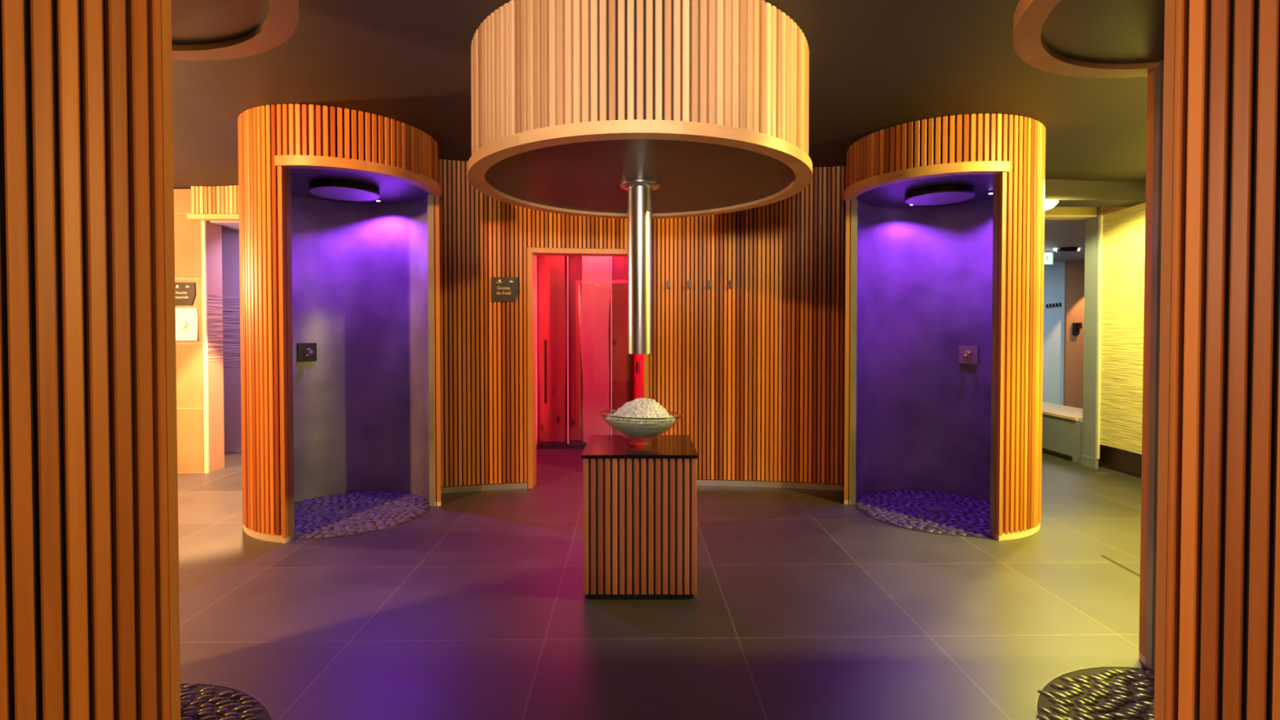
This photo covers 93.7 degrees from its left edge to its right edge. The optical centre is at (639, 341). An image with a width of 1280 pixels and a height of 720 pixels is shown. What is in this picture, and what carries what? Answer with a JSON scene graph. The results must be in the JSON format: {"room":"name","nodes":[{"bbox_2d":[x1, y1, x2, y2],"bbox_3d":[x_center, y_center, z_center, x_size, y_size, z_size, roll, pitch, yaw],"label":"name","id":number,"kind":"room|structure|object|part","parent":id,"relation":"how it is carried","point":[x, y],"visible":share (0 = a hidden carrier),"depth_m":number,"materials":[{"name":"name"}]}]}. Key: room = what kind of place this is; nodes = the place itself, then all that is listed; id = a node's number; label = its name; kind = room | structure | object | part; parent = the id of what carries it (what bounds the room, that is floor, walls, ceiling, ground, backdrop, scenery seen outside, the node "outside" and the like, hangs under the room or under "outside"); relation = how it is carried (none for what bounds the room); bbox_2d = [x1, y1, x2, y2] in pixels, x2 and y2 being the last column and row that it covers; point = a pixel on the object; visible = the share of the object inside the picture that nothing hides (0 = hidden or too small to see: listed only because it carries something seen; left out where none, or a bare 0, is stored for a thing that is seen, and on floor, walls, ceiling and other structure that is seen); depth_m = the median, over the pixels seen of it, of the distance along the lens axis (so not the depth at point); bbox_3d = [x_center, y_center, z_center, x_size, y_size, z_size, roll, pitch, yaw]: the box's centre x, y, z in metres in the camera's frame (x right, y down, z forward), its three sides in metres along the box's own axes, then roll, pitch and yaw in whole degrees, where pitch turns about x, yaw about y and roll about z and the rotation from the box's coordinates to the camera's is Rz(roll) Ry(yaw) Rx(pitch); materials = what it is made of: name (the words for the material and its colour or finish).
{"room":"spa shower area","nodes":[
{"label":"spa shower area","id":0,"kind":"room"},
{"bbox_2d":[173,189,204,472],"bbox_3d":[-5.345,-0.105,6.034,2.110,2.800,0.230,0,1,0],"label":"wall","id":1,"kind":"structure","parent":0,"point":[188,233],"depth_m":5.92,"materials":[{"name":"brown tile"}]},
{"bbox_2d":[174,282,195,305],"bbox_3d":[-4.500,-0.473,5.902,0.250,0.225,0.019,0,1,0],"label":"wall sign","id":2,"kind":"object","parent":1,"relation":"attached to","point":[185,292],"visible":0.88,"depth_m":5.89,"materials":[{"name":"black"}]},
{"bbox_2d":[175,307,197,340],"bbox_3d":[-4.484,-0.173,5.905,0.257,0.320,0.016,0,1,0],"label":"paper notice","id":3,"kind":"object","parent":1,"relation":"attached to","point":[186,318],"visible":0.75,"depth_m":5.91,"materials":[{"name":"white paper"}]},
{"bbox_2d":[200,220,208,473],"bbox_3d":[-4.287,0.052,5.917,0.035,2.490,0.020,0,1,0],"label":"trim","id":4,"kind":"structure","parent":1,"relation":"attached to","point":[203,224],"depth_m":5.91,"materials":[{"name":"beige"}]},
{"bbox_2d":[186,185,239,221],"bbox_3d":[-3.520,-1.391,5.839,1.700,0.404,0.105,0,1,0],"label":"header","id":5,"kind":"object","parent":1,"relation":"attached to","point":[218,203],"visible":0.33,"depth_m":5.81,"materials":[{"name":"brown wood"}]},
{"bbox_2d":[206,221,224,472],"bbox_3d":[-4.282,0.050,6.042,0.015,2.490,0.220,0,1,0],"label":"wall","id":6,"kind":"structure","parent":1,"relation":"attached to","point":[214,232],"depth_m":6.04,"materials":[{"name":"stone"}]},
{"bbox_2d":[208,221,239,230],"bbox_3d":[-3.445,-1.212,6.437,1.650,0.040,0.995,0,1,0],"label":"ceiling","id":7,"kind":"structure","parent":0,"point":[233,224],"depth_m":6.03,"materials":[{"name":"grey"}]},
{"bbox_2d":[221,225,241,451],"bbox_3d":[-4.500,-0.122,7.009,3.800,2.800,0.100,0,1,0],"label":"wall","id":8,"kind":"structure","parent":0,"point":[230,237],"depth_m":6.96,"materials":[{"name":"paint"}]},
{"bbox_2d":[537,255,632,437],"bbox_3d":[-0.730,0.011,7.951,1.460,2.500,0.100,0,1,0],"label":"wall","id":9,"kind":"structure","parent":0,"point":[629,361],"depth_m":7.91,"materials":[{"name":"red paint"}]},
{"bbox_2d":[632,354,644,400],"bbox_3d":[0.020,0.032,6.759,0.100,2.500,2.296,0,1,-4],"label":"wall","id":10,"kind":"structure","parent":0,"point":[637,378],"depth_m":6.49,"materials":[{"name":"red paint"}]},
{"bbox_2d":[535,255,586,448],"bbox_3d":[-0.687,0.086,7.126,1.122,2.380,0.094,0,1,1],"label":"door","id":11,"kind":"structure","parent":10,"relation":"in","point":[539,446],"depth_m":7.15,"materials":[{"name":"red glass"}]},
{"bbox_3d":[-1.126,0.353,7.110,0.038,0.755,0.038,0,1,1],"label":"handle","id":12,"kind":"part","parent":11,"relation":"part of","materials":[{"name":"brown metal"}]},
{"bbox_2d":[635,361,638,373],"bbox_3d":[-0.032,0.269,6.356,0.027,0.120,0.100,0,1,0],"label":"wall switch","id":13,"kind":"object","parent":10,"relation":"attached to","point":[637,362],"visible":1,"depth_m":6.31,"materials":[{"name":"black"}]},
{"bbox_2d":[438,159,846,493],"bbox_3d":[0.040,-0.135,5.385,3.699,2.881,0.402,0,1,-1],"label":"wall","id":14,"kind":"structure","parent":0,"point":[753,370],"depth_m":5.35,"materials":[{"name":"brown wood"}]},
{"bbox_2d":[491,276,518,302],"bbox_3d":[-1.190,-0.462,5.287,0.235,0.215,0.019,0,1,-12],"label":"wall sign","id":15,"kind":"object","parent":14,"relation":"attached to","point":[503,289],"visible":1,"depth_m":5.28,"materials":[{"name":"black"}]},
{"bbox_2d":[527,247,648,488],"bbox_3d":[-0.461,0.232,5.482,1.101,2.145,0.200,0,1,-5],"label":"door frame","id":16,"kind":"structure","parent":14,"relation":"in","point":[532,252],"depth_m":5.35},
{"bbox_2d":[666,280,670,288],"bbox_3d":[0.260,-0.517,5.412,0.028,0.075,0.058,0,1,1],"label":"coat hook","id":17,"kind":"object","parent":14,"relation":"attached to","point":[668,282],"visible":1,"depth_m":5.43,"materials":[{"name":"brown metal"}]},
{"bbox_2d":[687,280,690,288],"bbox_3d":[0.444,-0.517,5.408,0.028,0.075,0.058,0,1,2],"label":"coat hook","id":18,"kind":"object","parent":14,"relation":"attached to","point":[688,282],"visible":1,"depth_m":5.43,"materials":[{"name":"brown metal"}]},
{"bbox_2d":[707,280,711,288],"bbox_3d":[0.628,-0.517,5.399,0.028,0.075,0.058,0,1,4],"label":"coat hook","id":19,"kind":"object","parent":14,"relation":"attached to","point":[708,282],"visible":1,"depth_m":5.42,"materials":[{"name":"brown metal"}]},
{"bbox_2d":[728,280,732,288],"bbox_3d":[0.812,-0.517,5.385,0.028,0.075,0.058,0,1,5],"label":"coat hook","id":20,"kind":"object","parent":14,"relation":"attached to","point":[730,282],"visible":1,"depth_m":5.40,"materials":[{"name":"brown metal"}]},
{"bbox_2d":[172,0,1147,189],"bbox_3d":[-0.650,-1.534,2.624,11.900,0.252,10.900,0,1,0],"label":"ceiling","id":21,"kind":"structure","parent":0,"point":[875,65],"depth_m":3.50,"materials":[{"name":"paint"}]},
{"bbox_2d":[467,0,812,218],"bbox_3d":[0.000,-1.201,3.380,1.870,0.659,1.870,0,1,0],"label":"canopy","id":22,"kind":"object","parent":21,"relation":"hanging from","point":[572,101],"visible":0.98,"depth_m":2.63,"materials":[{"name":"brown wood"}]},
{"bbox_2d":[620,179,659,354],"bbox_3d":[0.000,-0.412,3.393,0.224,0.955,0.224,0,1,0],"label":"chute","id":23,"kind":"object","parent":22,"relation":"hanging from","point":[639,191],"visible":1,"depth_m":3.33,"materials":[{"name":"silver metal"}]},
{"bbox_3d":[0.000,-0.898,3.385,1.758,0.014,1.758,0,1,0],"label":"soffit panel","id":24,"kind":"part","parent":22,"relation":"part of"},
{"bbox_3d":[0.000,-0.898,3.385,1.870,0.053,1.870,0,1,0],"label":"ring trim","id":25,"kind":"part","parent":22,"relation":"part of","materials":[{"name":"brown wood"}]},
{"bbox_2d":[177,437,1146,719],"bbox_3d":[1.500,1.388,4.125,16.200,0.120,13.800,0,1,0],"label":"floor","id":26,"kind":"structure","parent":0,"point":[806,605],"depth_m":2.97,"materials":[{"name":"tile"}]},
{"bbox_2d":[0,0,298,719],"bbox_3d":[-1.780,-0.071,1.759,1.379,2.893,1.379,0,1,0],"label":"shower cubicle","id":27,"kind":"object","parent":26,"relation":"on","point":[90,593],"visible":1,"depth_m":1.36,"materials":[{"name":"brown wood"}]},
{"bbox_3d":[-1.790,-1.158,1.730,1.268,0.015,1.268,0,1,0],"label":"ceiling panel","id":28,"kind":"part","parent":27,"relation":"part of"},
{"bbox_3d":[-1.436,-1.165,2.043,0.455,0.065,1.284,-1,1,-41],"label":"header trim","id":29,"kind":"part","parent":27,"relation":"part of","materials":[{"name":"brown wood"}]},
{"bbox_2d":[237,103,441,543],"bbox_3d":[-2.250,-0.122,4.609,1.379,2.898,1.379,0,1,0],"label":"shower cubicle","id":30,"kind":"object","parent":26,"relation":"on","point":[340,253],"visible":1,"depth_m":4.81,"materials":[{"name":"brown wood"}]},
{"bbox_3d":[-2.751,0.084,4.953,0.024,0.150,0.150,1,1,34],"label":"control plate","id":31,"kind":"part","parent":30,"relation":"part of","materials":[{"name":"black metal"}]},
{"bbox_3d":[-2.720,0.084,4.933,0.050,0.068,0.068,1,1,34],"label":"control knob","id":32,"kind":"part","parent":30,"relation":"part of","materials":[{"name":"silver metal"}]},
{"bbox_3d":[-2.260,-1.135,4.601,0.476,0.006,0.476,0,1,0],"label":"spray plate","id":33,"kind":"part","parent":30,"relation":"part of","materials":[{"name":"silver metal"}]},
{"bbox_3d":[-1.876,-1.189,4.266,0.383,0.065,1.200,1,1,41],"label":"header trim","id":34,"kind":"part","parent":30,"relation":"part of","materials":[{"name":"brown wood"}]},
{"bbox_3d":[-2.260,-1.193,4.600,1.268,0.015,1.268,0,1,0],"label":"ceiling panel","id":35,"kind":"part","parent":30,"relation":"part of","materials":[{"name":"grey paint"}]},
{"bbox_2d":[537,255,566,441],"bbox_3d":[-1.099,0.069,7.520,0.362,2.360,0.035,0,1,0],"label":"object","id":36,"kind":"object","parent":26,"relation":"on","point":[552,308],"visible":0.98,"depth_m":7.50,"materials":[{"name":"red glass"}]},
{"bbox_2d":[567,256,568,444],"bbox_3d":[-0.893,0.105,7.433,0.014,2.330,0.012,0,1,0],"label":"light strip","id":37,"kind":"object","parent":26,"relation":"on","point":[567,256],"visible":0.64,"depth_m":7.44,"materials":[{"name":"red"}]},
{"bbox_2d":[568,255,583,439],"bbox_3d":[-0.770,0.067,7.620,0.276,2.360,0.035,0,1,0],"label":"wall panel","id":38,"kind":"object","parent":26,"relation":"on","point":[575,262],"visible":0.56,"depth_m":7.60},
{"bbox_2d":[579,256,610,442],"bbox_3d":[-0.545,0.070,7.460,0.403,2.360,0.035,0,1,0],"label":"glass door","id":39,"kind":"structure","parent":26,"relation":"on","point":[595,302],"depth_m":7.44,"materials":[{"name":"glass"}]},
{"bbox_2d":[610,256,612,435],"bbox_3d":[-0.352,0.106,7.403,0.014,2.330,0.012,0,1,0],"label":"light strip","id":40,"kind":"object","parent":26,"relation":"on","point":[611,256],"visible":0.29,"depth_m":7.39,"materials":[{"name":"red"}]},
{"bbox_2d":[612,256,627,435],"bbox_3d":[-0.251,0.069,7.520,0.218,2.360,0.035,0,1,0],"label":"wall panel","id":41,"kind":"object","parent":26,"relation":"on","point":[620,264],"visible":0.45,"depth_m":7.50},
{"bbox_2d":[581,435,698,598],"bbox_3d":[0.000,0.961,3.417,0.606,0.760,0.606,0,1,0],"label":"pedestal","id":42,"kind":"object","parent":26,"relation":"on","point":[640,495],"visible":0.99,"depth_m":3.12,"materials":[{"name":"brown wood"}]},
{"bbox_2d":[599,409,682,443],"bbox_3d":[0.005,0.486,3.395,0.470,0.186,0.470,1,1,45],"label":"glass bowl","id":43,"kind":"object","parent":42,"relation":"on","point":[602,415],"visible":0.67,"depth_m":3.24,"materials":[{"name":"glass"}]},
{"bbox_2d":[606,397,675,438],"bbox_3d":[0.004,0.427,3.393,0.392,0.226,0.392,1,1,45],"label":"crushed ice","id":44,"kind":"object","parent":43,"relation":"in","point":[641,407],"visible":0.91,"depth_m":3.28,"materials":[{"name":"white ice"}]},
{"bbox_2d":[844,113,1045,541],"bbox_3d":[2.307,-0.101,4.656,1.379,2.852,1.379,0,1,0],"label":"shower cubicle","id":45,"kind":"object","parent":26,"relation":"on","point":[945,220],"visible":1,"depth_m":4.90,"materials":[{"name":"brown wood"}]},
{"bbox_3d":[2.317,-1.169,4.647,1.268,0.015,1.268,0,1,0],"label":"ceiling panel","id":46,"kind":"part","parent":45,"relation":"part of","materials":[{"name":"grey paint"}]},
{"bbox_3d":[1.933,-1.165,4.314,0.383,0.065,1.200,-1,1,-41],"label":"header trim","id":47,"kind":"part","parent":45,"relation":"part of","materials":[{"name":"brown wood"}]},
{"bbox_3d":[2.317,-1.110,4.648,0.476,0.006,0.476,0,1,0],"label":"spray plate","id":48,"kind":"part","parent":45,"relation":"part of","materials":[{"name":"silver metal"}]},
{"bbox_3d":[2.739,0.107,5.030,0.050,0.068,0.068,-1,1,-41],"label":"control knob","id":49,"kind":"part","parent":45,"relation":"part of","materials":[{"name":"silver metal"}]},
{"bbox_3d":[2.767,0.107,5.054,0.024,0.150,0.150,-1,1,-40],"label":"control plate","id":50,"kind":"part","parent":45,"relation":"part of","materials":[{"name":"beige"}]},
{"bbox_2d":[1100,555,1140,577],"bbox_3d":[2.875,1.336,3.574,0.024,0.004,0.340,0,1,4],"label":"drain","id":51,"kind":"object","parent":26,"relation":"on","point":[1103,556],"visible":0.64,"depth_m":3.58,"materials":[{"name":"grey metal"}]},
{"bbox_2d":[1013,0,1279,719],"bbox_3d":[1.965,-0.055,1.879,1.379,2.854,1.379,0,1,0],"label":"shower cubicle","id":52,"kind":"object","parent":26,"relation":"on","point":[1209,638],"visible":1,"depth_m":1.51,"materials":[{"name":"brown wood"}]},
{"bbox_3d":[1.609,-1.147,2.141,0.465,0.065,1.293,1,1,38],"label":"header trim","id":53,"kind":"part","parent":52,"relation":"part of","materials":[{"name":"brown wood"}]},
{"bbox_3d":[1.975,-1.140,1.850,1.268,0.015,1.268,0,1,0],"label":"ceiling panel","id":54,"kind":"part","parent":52,"relation":"part of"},
{"bbox_2d":[1042,261,1065,404],"bbox_3d":[6.340,-0.081,10.350,1.880,2.600,0.100,0,1,0],"label":"wall","id":55,"kind":"structure","parent":0,"point":[1054,274],"depth_m":10.30,"materials":[{"name":"grey paint"}]},
{"bbox_2d":[1044,219,1085,261],"bbox_3d":[5.950,-1.371,8.332,7.300,0.050,4.090,0,1,0],"label":"ceiling","id":56,"kind":"structure","parent":0,"point":[1058,233],"depth_m":7.70,"materials":[{"name":"grey paint"}]},
{"bbox_2d":[1044,250,1056,264],"bbox_3d":[6.065,-1.256,8.979,0.310,0.199,0.100,0,1,0],"label":"exit sign","id":57,"kind":"object","parent":56,"relation":"hanging from","point":[1048,255],"visible":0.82,"depth_m":8.96,"materials":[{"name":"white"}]},
{"bbox_3d":[6.075,-1.249,8.957,0.140,0.165,0.003,0,1,0],"label":"lit panel","id":58,"kind":"part","parent":57,"relation":"part of","materials":[{"name":"white plastic"}]},
{"bbox_2d":[1053,246,1079,253],"bbox_3d":[6.150,-1.324,8.648,0.280,0.055,0.280,1,1,44],"label":"ceiling lamp","id":59,"kind":"object","parent":56,"relation":"attached to","point":[1073,249],"visible":1,"depth_m":8.57,"materials":[{"name":"grey metal"}]},
{"bbox_2d":[1062,261,1084,408],"bbox_3d":[8.440,-0.080,10.325,2.320,2.600,0.150,0,1,0],"label":"wall","id":60,"kind":"structure","parent":0,"point":[1074,272],"depth_m":10.25,"materials":[{"name":"brown paint"}]},
{"bbox_2d":[1072,322,1082,334],"bbox_3d":[7.445,-0.228,10.218,0.120,0.200,0.060,0,1,0],"label":"wall sensor","id":61,"kind":"object","parent":60,"relation":"attached to","point":[1077,326],"visible":1,"depth_m":10.21,"materials":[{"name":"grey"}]},
{"bbox_2d":[1082,206,1100,468],"bbox_3d":[4.677,-0.058,6.210,0.034,2.700,0.180,0,1,0],"label":"wall pillar","id":62,"kind":"structure","parent":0,"point":[1089,412],"depth_m":6.20,"materials":[{"name":"grey paint"}]},
{"bbox_2d":[1044,206,1097,219],"bbox_3d":[3.480,-1.363,6.197,2.360,0.170,0.160,0,1,0],"label":"lintel","id":63,"kind":"object","parent":62,"relation":"attached to","point":[1056,212],"visible":0.21,"depth_m":6.12,"materials":[{"name":"beige"}]},
{"bbox_2d":[1080,454,1096,468],"bbox_3d":[4.652,1.242,6.223,0.014,0.100,0.200,0,1,0],"label":"baseboard","id":64,"kind":"structure","parent":62,"relation":"attached to","point":[1088,461],"depth_m":6.21,"materials":[{"name":"grey paint"}]},
{"bbox_2d":[1041,202,1145,463],"bbox_3d":[4.870,-0.007,2.700,0.380,2.720,11.000,0,1,0],"label":"wall","id":65,"kind":"structure","parent":0,"point":[1123,227],"depth_m":5.87,"materials":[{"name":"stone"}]},
{"bbox_2d":[1041,447,1072,461],"bbox_3d":[4.667,1.247,7.358,0.024,0.050,1.730,0,1,0],"label":"baseboard","id":66,"kind":"structure","parent":65,"relation":"attached to","point":[1051,452],"depth_m":6.69,"materials":[{"name":"grey"}]},
{"bbox_2d":[1042,401,1083,420],"bbox_3d":[4.982,0.811,7.323,0.635,0.028,1.785,0,1,0],"label":"trim ledge","id":67,"kind":"object","parent":65,"relation":"on","point":[1051,409],"visible":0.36,"depth_m":6.95,"materials":[{"name":"stone"}]},
{"bbox_2d":[1097,206,1102,458],"bbox_3d":[4.684,-0.107,6.111,0.019,2.600,0.014,0,1,0],"label":"trim","id":68,"kind":"structure","parent":65,"relation":"attached to","point":[1101,207],"depth_m":6.11,"materials":[{"name":"beige"}]},
{"bbox_2d":[1098,462,1141,478],"bbox_3d":[4.787,1.352,1.774,0.024,0.035,9.100,0,1,0],"label":"trim","id":69,"kind":"structure","parent":65,"relation":"attached to","point":[1101,464],"depth_m":5.96,"materials":[{"name":"black"}]},
{"bbox_2d":[1098,444,1142,474],"bbox_3d":[4.930,1.245,1.782,0.260,0.249,9.120,0,1,0],"label":"baseboard","id":70,"kind":"structure","parent":65,"relation":"attached to","point":[1122,459],"depth_m":5.99,"materials":[{"name":"brown wood"}]},
{"bbox_2d":[1044,178,1146,206],"bbox_3d":[3.570,-1.393,5.627,2.240,0.190,0.300,0,1,0],"label":"wall","id":71,"kind":"structure","parent":0,"point":[1068,193],"depth_m":5.48,"materials":[{"name":"paint"}]},
{"bbox_2d":[1044,199,1058,210],"bbox_3d":[3.720,-1.260,5.599,0.310,0.074,0.310,0,1,0],"label":"ceiling lamp","id":72,"kind":"object","parent":71,"relation":"attached to","point":[1049,203],"visible":0.35,"depth_m":5.48,"materials":[{"name":"beige"}]}
]}

